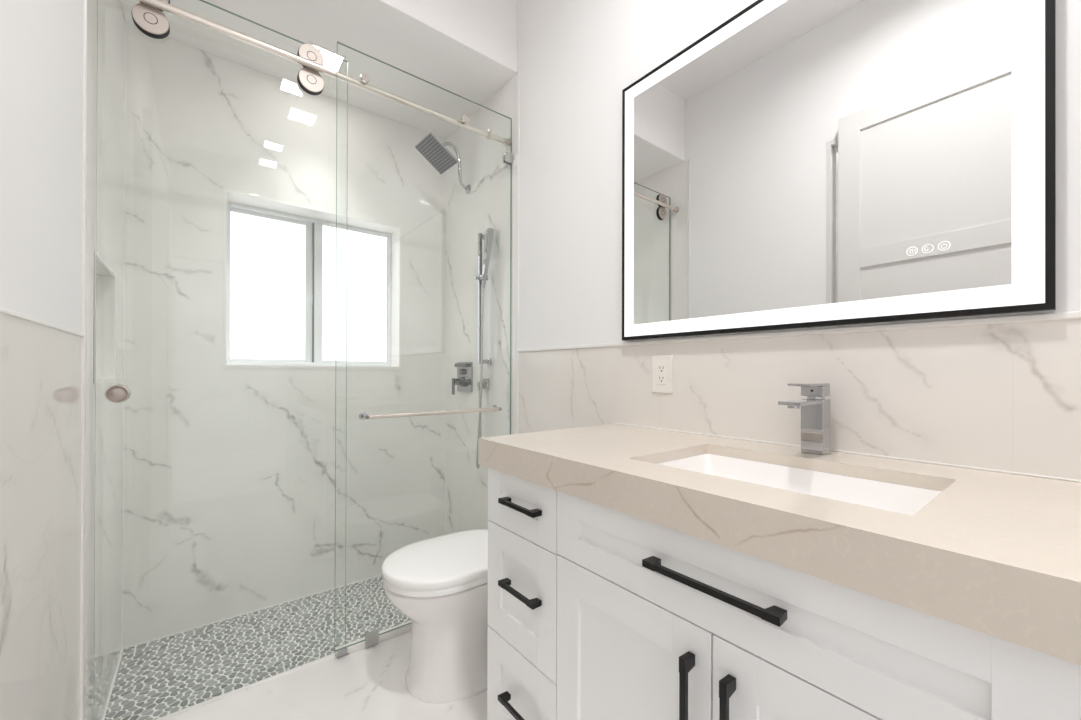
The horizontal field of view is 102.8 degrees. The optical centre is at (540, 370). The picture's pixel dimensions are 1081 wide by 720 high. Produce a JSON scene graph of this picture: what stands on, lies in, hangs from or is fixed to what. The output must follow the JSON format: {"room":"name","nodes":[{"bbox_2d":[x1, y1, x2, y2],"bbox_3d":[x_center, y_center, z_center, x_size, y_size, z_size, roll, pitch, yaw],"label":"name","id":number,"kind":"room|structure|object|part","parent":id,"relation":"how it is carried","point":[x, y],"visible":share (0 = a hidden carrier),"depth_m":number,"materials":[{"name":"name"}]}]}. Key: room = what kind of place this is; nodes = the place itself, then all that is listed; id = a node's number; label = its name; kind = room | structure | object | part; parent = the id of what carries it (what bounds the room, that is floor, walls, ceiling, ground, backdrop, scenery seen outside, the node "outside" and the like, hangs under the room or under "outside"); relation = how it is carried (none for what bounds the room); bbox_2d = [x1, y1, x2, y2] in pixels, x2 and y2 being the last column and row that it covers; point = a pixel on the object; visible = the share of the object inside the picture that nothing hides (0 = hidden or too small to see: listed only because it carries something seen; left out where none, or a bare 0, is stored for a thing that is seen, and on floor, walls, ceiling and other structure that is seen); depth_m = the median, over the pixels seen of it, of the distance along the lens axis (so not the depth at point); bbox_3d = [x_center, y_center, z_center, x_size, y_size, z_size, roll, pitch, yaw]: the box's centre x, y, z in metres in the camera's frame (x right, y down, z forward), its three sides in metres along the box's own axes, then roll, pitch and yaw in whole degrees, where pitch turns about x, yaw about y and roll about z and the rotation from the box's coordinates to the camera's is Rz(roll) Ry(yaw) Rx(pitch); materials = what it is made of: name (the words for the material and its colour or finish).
{"room":"bathroom","nodes":[
{"label":"bathroom","id":0,"kind":"room"},
{"bbox_2d":[0,0,124,719],"bbox_3d":[-0.803,-0.348,0.497,0.131,3.180,3.775,0,0,-38],"label":"wall","id":1,"kind":"structure","parent":0,"point":[41,41],"depth_m":0.98,"materials":[{"name":"paint"}]},
{"bbox_2d":[0,307,83,335],"bbox_3d":[-1.016,-0.100,0.874,0.005,0.008,0.846,0,0,-38],"label":"trim","id":2,"kind":"structure","parent":1,"relation":"attached to","point":[2,310],"depth_m":0.85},
{"bbox_2d":[80,0,86,719],"bbox_3d":[-1.283,-0.193,1.213,0.007,2.630,0.028,0,0,-38],"label":"trim","id":3,"kind":"structure","parent":1,"relation":"attached to","point":[84,140],"depth_m":1.20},
{"bbox_2d":[94,250,115,383],"bbox_3d":[-1.554,-0.168,1.478,0.096,0.417,0.427,0,0,-38],"label":"wall niche","id":4,"kind":"object","parent":1,"relation":"in","point":[104,276],"visible":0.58,"depth_m":1.65,"materials":[{"name":"stone"}]},
{"bbox_2d":[104,575,410,719],"bbox_3d":[-0.988,1.225,2.044,1.509,0.054,0.716,0,0,-38],"label":"floor","id":5,"kind":"structure","parent":0,"point":[158,678],"depth_m":1.85,"materials":[{"name":"tile"}]},
{"bbox_2d":[122,22,445,647],"bbox_3d":[-1.268,-0.345,2.408,1.509,3.180,0.200,0,0,-38],"label":"wall","id":6,"kind":"structure","parent":0,"point":[229,473],"depth_m":2.14,"materials":[{"name":"stone"}]},
{"bbox_2d":[102,574,381,719],"bbox_3d":[-0.988,1.199,2.044,1.509,0.006,0.716,0,0,-38],"label":"trim","id":7,"kind":"structure","parent":6,"relation":"attached to","point":[107,704],"depth_m":1.98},
{"bbox_2d":[223,189,400,368],"bbox_3d":[-1.243,-0.444,2.419,0.866,0.863,0.192,0,0,-38],"label":"window","id":8,"kind":"structure","parent":6,"relation":"in","point":[285,306],"depth_m":2.45,"materials":[{"name":"glass"}]},
{"bbox_3d":[-1.475,-0.445,2.347,0.347,0.765,0.006,0,0,-38],"label":"pane","id":9,"kind":"part","parent":8,"relation":"part of","materials":[{"name":"white glass"}]},
{"bbox_3d":[-1.463,-0.448,2.356,0.386,0.799,0.014,0,0,-38],"label":"sash","id":10,"kind":"part","parent":8,"relation":"part of","materials":[{"name":"glass"}]},
{"bbox_3d":[-1.128,-0.447,2.593,0.415,0.799,0.014,0,0,-38],"label":"sash","id":11,"kind":"part","parent":8,"relation":"part of","materials":[{"name":"glass"}]},
{"bbox_3d":[-1.115,-0.450,2.603,0.369,0.781,0.006,0,0,-38],"label":"pane","id":12,"kind":"part","parent":8,"relation":"part of","materials":[{"name":"white glass"}]},
{"bbox_2d":[121,0,517,138],"bbox_3d":[-1.017,-1.770,2.098,1.509,0.530,0.998,0,0,-38],"label":"ceiling","id":13,"kind":"structure","parent":0,"point":[467,49],"depth_m":2.02,"materials":[{"name":"white paint"}]},
{"bbox_2d":[310,41,346,71],"bbox_3d":[-1.037,-1.505,2.080,0.158,0.008,0.158,0,0,-38],"label":"recessed light","id":14,"kind":"object","parent":13,"relation":"in","point":[331,62],"visible":0.5,"depth_m":2.08,"materials":[{"name":"white plastic"}]},
{"bbox_2d":[313,45,342,70],"bbox_3d":[-1.037,-1.506,2.080,0.130,0.005,0.130,0,0,-38],"label":"diffuser","id":15,"kind":"object","parent":14,"relation":"attached to","point":[331,62],"depth_m":2.08,"materials":[{"name":"white plastic"}]},
{"bbox_2d":[163,631,486,719],"bbox_3d":[0.186,1.184,0.557,2.509,0.120,3.045,0,0,-38],"label":"floor","id":16,"kind":"structure","parent":0,"point":[369,683],"depth_m":1.49,"materials":[{"name":"tile"}]},
{"bbox_2d":[155,653,334,719],"bbox_3d":[-0.762,1.178,1.758,1.509,0.109,0.014,0,0,-38],"label":"trim","id":17,"kind":"structure","parent":16,"relation":"on","point":[333,654],"depth_m":1.52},
{"bbox_2d":[336,647,348,658],"bbox_3d":[-0.783,1.109,1.708,0.045,0.030,0.026,0,0,-38],"label":"floor guide","id":18,"kind":"object","parent":16,"relation":"on","point":[342,652],"visible":0.94,"depth_m":1.70,"materials":[{"name":"silver metal"}]},
{"bbox_2d":[335,620,410,655],"bbox_3d":[-0.481,1.113,1.955,0.825,0.026,0.033,0,0,-38],"label":"trim","id":19,"kind":"structure","parent":16,"relation":"on","point":[388,635],"depth_m":1.80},
{"bbox_2d":[334,41,512,651],"bbox_3d":[-0.475,-0.084,1.949,0.830,2.417,0.032,0,0,-39],"label":"fixed glass panel","id":20,"kind":"object","parent":16,"relation":"on","point":[371,638],"visible":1,"depth_m":1.80,"materials":[{"name":"glass"}]},
{"bbox_3d":[-0.717,-1.188,1.757,0.034,0.036,0.026,0,0,-38],"label":"standoff knob","id":21,"kind":"part","parent":20,"relation":"part of","materials":[{"name":"silver metal"}]},
{"bbox_2d":[359,405,501,419],"bbox_3d":[-0.457,0.184,1.922,0.658,0.033,0.060,0,0,-38],"label":"towel bar","id":22,"kind":"object","parent":20,"relation":"attached to","point":[362,415],"visible":1,"depth_m":1.86,"materials":[{"name":"silver metal"}]},
{"bbox_3d":[-0.703,0.183,1.728,0.033,0.033,0.060,0,0,-38],"label":"post","id":23,"kind":"part","parent":22,"relation":"part of","materials":[{"name":"silver metal"}]},
{"bbox_3d":[-0.361,-1.187,2.038,0.034,0.036,0.026,0,0,-38],"label":"standoff knob","id":24,"kind":"part","parent":20,"relation":"part of","materials":[{"name":"silver metal"}]},
{"bbox_2d":[381,529,487,703],"bbox_3d":[-0.235,0.766,1.693,0.748,0.720,0.383,0,0,-38],"label":"toilet","id":25,"kind":"object","parent":16,"relation":"on","point":[440,583],"visible":0.59,"depth_m":1.48,"materials":[{"name":"ceramic"}]},
{"bbox_3d":[-0.325,0.694,1.623,0.520,0.034,0.383,0,0,-38],"label":"lid","id":26,"kind":"part","parent":25,"relation":"part of","materials":[{"name":"plastic"}]},
{"bbox_3d":[-0.329,0.723,1.619,0.504,0.024,0.378,0,0,-38],"label":"seat","id":27,"kind":"part","parent":25,"relation":"part of","materials":[{"name":"plastic"}]},
{"bbox_3d":[-0.266,0.934,1.669,0.661,0.384,0.370,0,0,-38],"label":"bowl","id":28,"kind":"part","parent":25,"relation":"part of","materials":[{"name":"ceramic"}]},
{"bbox_2d":[487,468,1080,719],"bbox_3d":[0.499,0.702,0.887,0.608,0.848,1.426,0,0,-38],"label":"vanity cabinet","id":29,"kind":"object","parent":16,"relation":"on","point":[596,611],"visible":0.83,"depth_m":0.73,"materials":[{"name":"white paint"}]},
{"bbox_3d":[-0.057,0.889,1.123,0.030,0.012,0.156,0,0,-38],"label":"handle","id":30,"kind":"part","parent":29,"relation":"part of","materials":[{"name":"black metal"}]},
{"bbox_3d":[-0.056,0.577,1.123,0.030,0.012,0.156,0,0,-38],"label":"handle","id":31,"kind":"part","parent":29,"relation":"part of","materials":[{"name":"black metal"}]},
{"bbox_3d":[-0.055,0.353,1.124,0.030,0.012,0.156,0,0,-38],"label":"handle","id":32,"kind":"part","parent":29,"relation":"part of","materials":[{"name":"black metal"}]},
{"bbox_3d":[-0.053,0.893,1.159,0.020,0.282,0.312,0,0,-38],"label":"drawer","id":33,"kind":"part","parent":29,"relation":"part of","materials":[{"name":"white paint"}]},
{"bbox_3d":[-0.051,0.360,1.160,0.020,0.157,0.312,0,0,-38],"label":"drawer","id":34,"kind":"part","parent":29,"relation":"part of","materials":[{"name":"white paint"}]},
{"bbox_3d":[-0.052,0.595,1.159,0.020,0.307,0.312,0,0,-38],"label":"drawer","id":35,"kind":"part","parent":29,"relation":"part of","materials":[{"name":"white paint"}]},
{"bbox_3d":[0.168,0.736,0.879,0.020,0.595,0.395,0,0,-38],"label":"door","id":36,"kind":"part","parent":29,"relation":"part of","materials":[{"name":"white paint"}]},
{"bbox_3d":[0.250,0.569,0.736,0.030,0.168,0.012,0,0,-38],"label":"handle","id":37,"kind":"part","parent":29,"relation":"part of","materials":[{"name":"black metal"}]},
{"bbox_3d":[0.273,0.353,0.708,0.030,0.012,0.240,0,0,-38],"label":"handle","id":38,"kind":"part","parent":29,"relation":"part of","materials":[{"name":"black metal"}]},
{"bbox_3d":[0.294,0.569,0.679,0.030,0.168,0.012,0,0,-38],"label":"handle","id":39,"kind":"part","parent":29,"relation":"part of","materials":[{"name":"black metal"}]},
{"bbox_2d":[478,424,1080,664],"bbox_3d":[0.504,0.239,0.893,0.598,0.078,1.468,0,0,-38],"label":"countertop","id":40,"kind":"structure","parent":29,"relation":"on","point":[996,554],"depth_m":0.62,"materials":[{"name":"beige stone"}]},
{"bbox_2d":[657,453,941,515],"bbox_3d":[0.485,0.292,0.892,0.367,0.132,0.541,0,0,-38],"label":"sink","id":41,"kind":"object","parent":40,"relation":"in","point":[903,499],"visible":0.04,"depth_m":0.97,"materials":[{"name":"ceramic"}]},
{"bbox_2d":[778,383,829,454],"bbox_3d":[0.625,0.115,1.020,0.177,0.171,0.049,0,0,-38],"label":"faucet","id":42,"kind":"object","parent":40,"relation":"on","point":[815,409],"visible":1,"depth_m":1.04,"materials":[{"name":"silver metal"}]},
{"bbox_3d":[0.607,0.073,1.006,0.131,0.008,0.047,0,0,-38],"label":"spout","id":43,"kind":"part","parent":42,"relation":"part of","materials":[{"name":"silver metal"}]},
{"bbox_3d":[0.646,0.033,1.038,0.124,0.006,0.048,0,0,-38],"label":"lever plate","id":44,"kind":"part","parent":42,"relation":"part of","materials":[{"name":"silver metal"}]},
{"bbox_3d":[0.676,0.049,1.061,0.047,0.026,0.048,0,0,-38],"label":"lever","id":45,"kind":"part","parent":42,"relation":"part of","materials":[{"name":"silver metal"}]},
{"bbox_3d":[0.415,0.736,0.567,0.020,0.595,0.395,0,0,-38],"label":"door","id":46,"kind":"part","parent":29,"relation":"part of","materials":[{"name":"white paint"}]},
{"bbox_2d":[445,0,1080,534],"bbox_3d":[0.471,-0.343,1.503,0.101,3.180,3.775,0,0,-38],"label":"wall","id":47,"kind":"structure","parent":0,"point":[997,396],"depth_m":1.64,"materials":[{"name":"paint"}]},
{"bbox_2d":[138,0,510,147],"bbox_3d":[-0.753,-1.179,1.761,1.507,0.050,0.048,0,0,-38],"label":"rail","id":48,"kind":"object","parent":47,"relation":"attached to","point":[159,4],"visible":1,"depth_m":1.65,"materials":[{"name":"silver metal"}]},
{"bbox_2d":[93,0,347,719],"bbox_3d":[-1.082,-0.057,1.551,0.729,2.450,0.047,0,0,-38],"label":"door","id":49,"kind":"structure","parent":48,"relation":"hanging from","point":[148,19],"depth_m":1.41,"materials":[{"name":"clear glass"}]},
{"bbox_3d":[-1.336,0.072,1.363,0.058,0.058,0.028,0,0,-38],"label":"finger pull","id":50,"kind":"part","parent":49,"relation":"part of","materials":[{"name":"silver metal"}]},
{"bbox_2d":[415,131,470,193],"bbox_3d":[-0.539,-1.183,2.465,0.298,0.263,0.206,0,0,-38],"label":"shower","id":51,"kind":"object","parent":47,"relation":"attached to","point":[430,146],"visible":1,"depth_m":2.43,"materials":[{"name":"silver metal"}]},
{"bbox_3d":[-0.586,-1.220,2.428,0.179,0.120,0.206,0,0,-38],"label":"head plate","id":52,"kind":"part","parent":51,"relation":"part of","materials":[{"name":"silver metal"}]},
{"bbox_3d":[-0.506,-1.192,2.495,0.205,0.246,0.021,0,0,-41],"label":"arm","id":53,"kind":"part","parent":51,"relation":"part of","materials":[{"name":"silver metal"}]},
{"bbox_2d":[452,362,472,394],"bbox_3d":[-0.483,0.043,2.559,0.084,0.193,0.180,0,0,-38],"label":"shower valve","id":54,"kind":"object","parent":47,"relation":"attached to","point":[464,381],"visible":1,"depth_m":2.55,"materials":[{"name":"silver metal"}]},
{"bbox_3d":[-0.514,0.091,2.541,0.014,0.097,0.018,0,0,-38],"label":"lever","id":55,"kind":"part","parent":54,"relation":"part of","materials":[{"name":"silver metal"}]},
{"bbox_3d":[-0.486,0.041,2.564,0.065,0.107,0.060,0,0,-38],"label":"knob","id":56,"kind":"part","parent":54,"relation":"part of","materials":[{"name":"silver metal"}]},
{"bbox_2d":[474,233,490,364],"bbox_3d":[-0.305,-0.389,2.333,0.063,0.713,0.096,0,0,45],"label":"slide bar","id":57,"kind":"object","parent":47,"relation":"attached to","point":[479,277],"visible":0.7,"depth_m":2.33,"materials":[{"name":"silver metal"}]},
{"bbox_2d":[476,228,493,468],"bbox_3d":[-0.306,-0.117,2.317,0.118,1.287,0.056,0,0,40],"label":"shower","id":58,"kind":"object","parent":57,"relation":"attached to","point":[489,232],"visible":0.81,"depth_m":2.31,"materials":[{"name":"silver metal"}]},
{"bbox_3d":[-0.286,-0.690,2.297,0.024,0.124,0.032,0,0,-38],"label":"spray plate","id":59,"kind":"part","parent":58,"relation":"part of","materials":[{"name":"metal"}]},
{"bbox_2d":[477,379,488,390],"bbox_3d":[-0.320,0.075,2.377,0.055,0.065,0.056,0,0,-38],"label":"outlet","id":60,"kind":"object","parent":47,"relation":"attached to","point":[485,384],"visible":0.77,"depth_m":2.37,"materials":[{"name":"silver metal"}]},
{"bbox_3d":[-0.302,0.072,2.391,0.009,0.060,0.056,0,0,-38],"label":"plate","id":61,"kind":"part","parent":60,"relation":"part of","materials":[{"name":"silver metal"}]},
{"bbox_2d":[516,71,519,433],"bbox_3d":[-0.114,-0.188,2.160,0.005,2.630,0.014,0,0,-38],"label":"trim","id":62,"kind":"structure","parent":47,"relation":"attached to","point":[518,72],"depth_m":2.16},
{"bbox_2d":[652,355,672,392],"bbox_3d":[0.417,0.011,1.481,0.008,0.128,0.082,0,0,-38],"label":"wall outlet","id":63,"kind":"object","parent":47,"relation":"attached to","point":[662,366],"visible":1,"depth_m":1.48,"materials":[{"name":"plastic"}]},
{"bbox_2d":[657,364,665,383],"bbox_3d":[0.415,0.011,1.480,0.002,0.068,0.034,0,0,-38],"label":"receptacle","id":64,"kind":"object","parent":63,"relation":"attached to","point":[661,368],"depth_m":1.48,"materials":[{"name":"plastic"}]},
{"bbox_2d":[517,311,1080,351],"bbox_3d":[0.742,-0.101,1.073,0.006,0.013,2.765,0,0,-38],"label":"trim","id":65,"kind":"structure","parent":47,"relation":"attached to","point":[1077,314],"depth_m":1.03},
{"bbox_2d":[622,0,1055,340],"bbox_3d":[0.630,-0.577,1.200,0.023,0.928,1.031,0,0,-38],"label":"led mirror","id":66,"kind":"object","parent":47,"relation":"attached to","point":[795,164],"visible":1,"depth_m":1.05,"materials":[{"name":"black metal"}]},
{"bbox_2d":[615,423,1080,481],"bbox_3d":[0.739,0.199,1.077,0.004,0.004,1.468,0,0,-38],"label":"trim","id":67,"kind":"structure","parent":47,"relation":"attached to","point":[986,469],"depth_m":0.98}
]}

